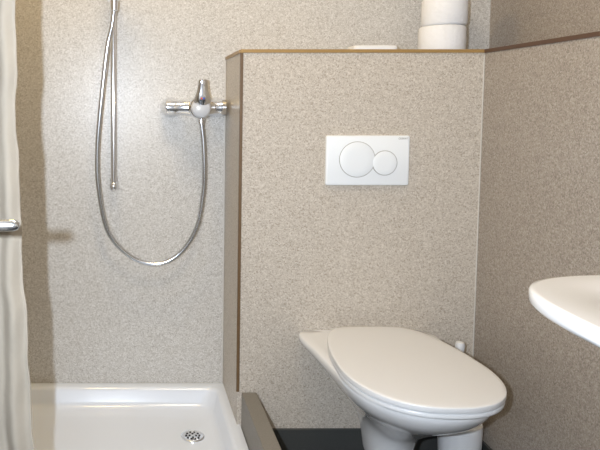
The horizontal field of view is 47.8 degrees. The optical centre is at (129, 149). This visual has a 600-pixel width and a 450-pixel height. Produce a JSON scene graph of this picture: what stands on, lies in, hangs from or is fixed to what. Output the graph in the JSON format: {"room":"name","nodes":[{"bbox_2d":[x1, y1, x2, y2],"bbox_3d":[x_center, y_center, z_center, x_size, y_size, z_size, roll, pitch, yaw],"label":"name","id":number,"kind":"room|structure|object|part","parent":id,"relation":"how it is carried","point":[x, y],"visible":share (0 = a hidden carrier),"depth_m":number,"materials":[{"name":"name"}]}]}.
{"room":"bathroom","nodes":[
{"label":"bathroom","id":0,"kind":"room"},
{"bbox_2d":[15,0,490,382],"bbox_3d":[0.340,-0.278,2.176,1.920,2.350,0.100,0,4,0],"label":"wall","id":1,"kind":"structure","parent":0,"point":[96,314],"depth_m":2.15,"materials":[{"name":"stone"}]},
{"bbox_2d":[107,0,119,190],"bbox_3d":[-0.054,-0.375,2.071,0.042,1.024,0.094,0,4,0],"label":"shower rail","id":2,"kind":"object","parent":1,"relation":"attached to","point":[113,186],"visible":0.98,"depth_m":2.08,"materials":[{"name":"silver metal"}]},
{"bbox_3d":[-0.054,-0.387,2.073,0.019,1.002,0.019,0,4,0],"label":"rail","id":3,"kind":"part","parent":2,"relation":"part of","materials":[{"name":"silver metal"}]},
{"bbox_2d":[95,0,206,266],"bbox_3d":[0.068,-0.151,2.025,0.366,1.086,0.136,0,4,0],"label":"shower hose","id":4,"kind":"object","parent":2,"relation":"attached to","point":[113,3],"visible":1,"depth_m":2.08,"materials":[{"name":"silver metal"}]},
{"bbox_3d":[-0.046,-0.533,1.981,0.032,0.201,0.066,0,4,0],"label":"handle","id":5,"kind":"part","parent":4,"relation":"part of","materials":[{"name":"silver metal"}]},
{"bbox_2d":[160,80,226,122],"bbox_3d":[0.209,-0.155,2.054,0.219,0.136,0.160,0,4,0],"label":"shower mixer","id":6,"kind":"object","parent":1,"relation":"attached to","point":[201,106],"visible":1,"depth_m":2.04,"materials":[{"name":"silver metal"}]},
{"bbox_2d":[197,118,205,122],"bbox_3d":[0.230,-0.106,2.068,0.028,0.038,0.028,0,4,0],"label":"outlet","id":7,"kind":"object","parent":6,"relation":"attached to","point":[198,120],"depth_m":2.06,"materials":[{"name":"silver metal"}]},
{"bbox_3d":[0.225,-0.179,1.990,0.054,0.078,0.035,0,4,0],"label":"lever","id":8,"kind":"part","parent":6,"relation":"part of","materials":[{"name":"silver metal"}]},
{"bbox_2d":[223,53,484,427],"bbox_3d":[0.668,0.306,2.021,0.698,1.207,0.290,0,4,0],"label":"wall","id":9,"kind":"structure","parent":0,"point":[315,255],"depth_m":1.87,"materials":[{"name":"beige stone"}]},
{"bbox_2d":[221,61,225,379],"bbox_3d":[0.317,0.247,2.160,0.005,1.085,0.005,0,4,0],"label":"trim","id":10,"kind":"structure","parent":9,"relation":"attached to","point":[225,61],"depth_m":2.16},
{"bbox_2d":[225,50,239,59],"bbox_3d":[0.322,-0.294,1.985,0.011,0.010,0.278,0,4,0],"label":"trim","id":11,"kind":"structure","parent":9,"relation":"attached to","point":[238,51],"depth_m":1.97,"materials":[{"name":"brown wood"}]},
{"bbox_2d":[236,53,242,391],"bbox_3d":[0.321,0.220,1.870,0.009,1.000,0.007,0,4,0],"label":"trim","id":12,"kind":"structure","parent":9,"relation":"attached to","point":[241,54],"depth_m":1.87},
{"bbox_2d":[272,428,436,449],"bbox_3d":[0.697,0.875,1.912,0.640,0.088,0.008,0,4,0],"label":"baseboard","id":13,"kind":"structure","parent":9,"relation":"attached to","point":[288,438],"depth_m":1.91,"materials":[{"name":"plastic"}]},
{"bbox_2d":[240,49,484,52],"bbox_3d":[0.667,-0.284,1.839,0.699,0.010,0.015,0,4,0],"label":"trim","id":14,"kind":"structure","parent":9,"relation":"attached to","point":[241,50],"depth_m":1.83,"materials":[{"name":"brown wood"}]},
{"bbox_2d":[325,135,409,184],"bbox_3d":[0.686,0.030,1.849,0.240,0.144,0.015,0,4,0],"label":"flush plate","id":15,"kind":"object","parent":9,"relation":"attached to","point":[349,159],"visible":1,"depth_m":1.84,"materials":[{"name":"plastic"}]},
{"bbox_2d":[347,45,396,48],"bbox_3d":[0.738,-0.305,1.953,0.131,0.021,0.080,0,4,0],"label":"soap box","id":16,"kind":"object","parent":9,"relation":"on","point":[356,46],"visible":0.42,"depth_m":1.91,"materials":[{"name":"plastic"}]},
{"bbox_2d":[299,326,506,449],"bbox_3d":[0.687,0.680,1.626,0.396,0.320,0.549,0,4,0],"label":"toilet","id":17,"kind":"object","parent":9,"relation":"attached to","point":[404,386],"visible":1,"depth_m":1.52,"materials":[{"name":"white ceramic"}]},
{"bbox_3d":[0.687,0.545,1.592,0.354,0.012,0.495,0,4,0],"label":"seat","id":18,"kind":"part","parent":17,"relation":"part of","materials":[{"name":"plastic"}]},
{"bbox_3d":[0.687,0.529,1.591,0.358,0.014,0.500,0,4,0],"label":"lid","id":19,"kind":"part","parent":17,"relation":"part of","materials":[{"name":"plastic"}]},
{"bbox_2d":[418,24,465,48],"bbox_3d":[0.958,-0.337,1.966,0.134,0.084,0.134,0,4,0],"label":"toilet roll","id":20,"kind":"object","parent":9,"relation":"on","point":[445,36],"visible":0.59,"depth_m":1.91,"materials":[{"name":"paper"}]},
{"bbox_2d":[421,0,467,26],"bbox_3d":[0.963,-0.421,1.960,0.130,0.084,0.130,0,4,0],"label":"toilet roll","id":21,"kind":"object","parent":20,"relation":"on","point":[433,12],"visible":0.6,"depth_m":1.91,"materials":[{"name":"paper"}]},
{"bbox_2d":[472,55,484,357],"bbox_3d":[1.016,0.269,1.872,0.003,1.083,0.003,0,4,0],"label":"trim","id":22,"kind":"structure","parent":9,"relation":"attached to","point":[484,55],"depth_m":1.86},
{"bbox_2d":[473,36,599,449],"bbox_3d":[1.103,0.369,1.123,0.173,1.207,2.090,0,4,0],"label":"wall","id":23,"kind":"structure","parent":0,"point":[539,201],"depth_m":1.60,"materials":[{"name":"beige stone"}]},
{"bbox_2d":[482,440,492,449],"bbox_3d":[1.013,0.938,1.014,0.008,0.088,1.792,0,4,0],"label":"baseboard","id":24,"kind":"structure","parent":23,"relation":"attached to","point":[485,446],"depth_m":1.82,"materials":[{"name":"plastic"}]},
{"bbox_2d":[484,31,599,52],"bbox_3d":[1.022,-0.220,0.935,0.015,0.011,1.797,0,4,0],"label":"trim","id":25,"kind":"structure","parent":23,"relation":"attached to","point":[591,34],"depth_m":1.56,"materials":[{"name":"brown wood"}]},
{"bbox_2d":[528,275,599,347],"bbox_3d":[0.768,0.264,0.660,0.496,0.122,0.580,0,4,0],"label":"washbasin","id":26,"kind":"object","parent":23,"relation":"attached to","point":[572,303],"visible":1,"depth_m":0.82,"materials":[{"name":"white ceramic"}]},
{"bbox_2d":[489,0,599,47],"bbox_3d":[1.245,-0.201,1.084,0.110,2.350,2.090,0,4,0],"label":"wall","id":27,"kind":"structure","parent":0,"point":[512,22],"depth_m":1.86,"materials":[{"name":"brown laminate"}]},
{"bbox_3d":[0.340,1.002,1.153,1.920,0.060,2.320,0,4,0],"label":"floor","id":28,"kind":"structure","parent":0,"visible":0},
{"bbox_2d":[31,383,248,449],"bbox_3d":[-0.083,0.878,1.785,0.825,0.099,0.839,0,4,0],"label":"shower tray","id":29,"kind":"object","parent":28,"relation":"on","point":[65,416],"visible":0.9,"depth_m":2.07,"materials":[{"name":"ceramic"}]},
{"bbox_2d":[241,392,280,449],"bbox_3d":[0.353,0.848,1.486,0.045,0.200,0.846,0,4,0],"label":"shower curb","id":30,"kind":"object","parent":28,"relation":"on","point":[257,430],"visible":1,"depth_m":1.75,"materials":[{"name":"stone"}]},
{"bbox_2d":[437,341,482,449],"bbox_3d":[0.935,0.731,1.810,0.116,0.389,0.116,0,4,0],"label":"toilet brush","id":31,"kind":"object","parent":28,"relation":"on","point":[471,439],"visible":0.37,"depth_m":1.77,"materials":[{"name":"plastic"}]},
{"bbox_3d":[0.927,0.659,1.805,0.026,0.244,0.026,0,4,0],"label":"handle","id":32,"kind":"part","parent":31,"relation":"part of","materials":[{"name":"plastic"}]},
{"bbox_3d":[0.345,-0.124,-0.014,1.690,2.350,0.110,0,4,0],"label":"wall","id":33,"kind":"structure","parent":0,"visible":0},
{"bbox_2d":[0,219,19,230],"bbox_3d":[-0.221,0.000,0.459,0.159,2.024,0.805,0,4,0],"label":"grab bar","id":34,"kind":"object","parent":33,"relation":"in","point":[5,224],"depth_m":0.81,"materials":[{"name":"metal"}]},
{"bbox_3d":[-0.560,-0.197,1.019,0.120,2.350,2.220,0,4,0],"label":"wall","id":35,"kind":"structure","parent":0,"visible":0},
{"bbox_2d":[0,0,34,449],"bbox_3d":[-0.088,-0.178,1.190,0.820,1.890,0.040,0,4,0],"label":"shower curtain","id":36,"kind":"object","parent":35,"relation":"hanging from","point":[16,433],"visible":0.98,"depth_m":1.21,"materials":[{"name":"fabric"}]}
]}

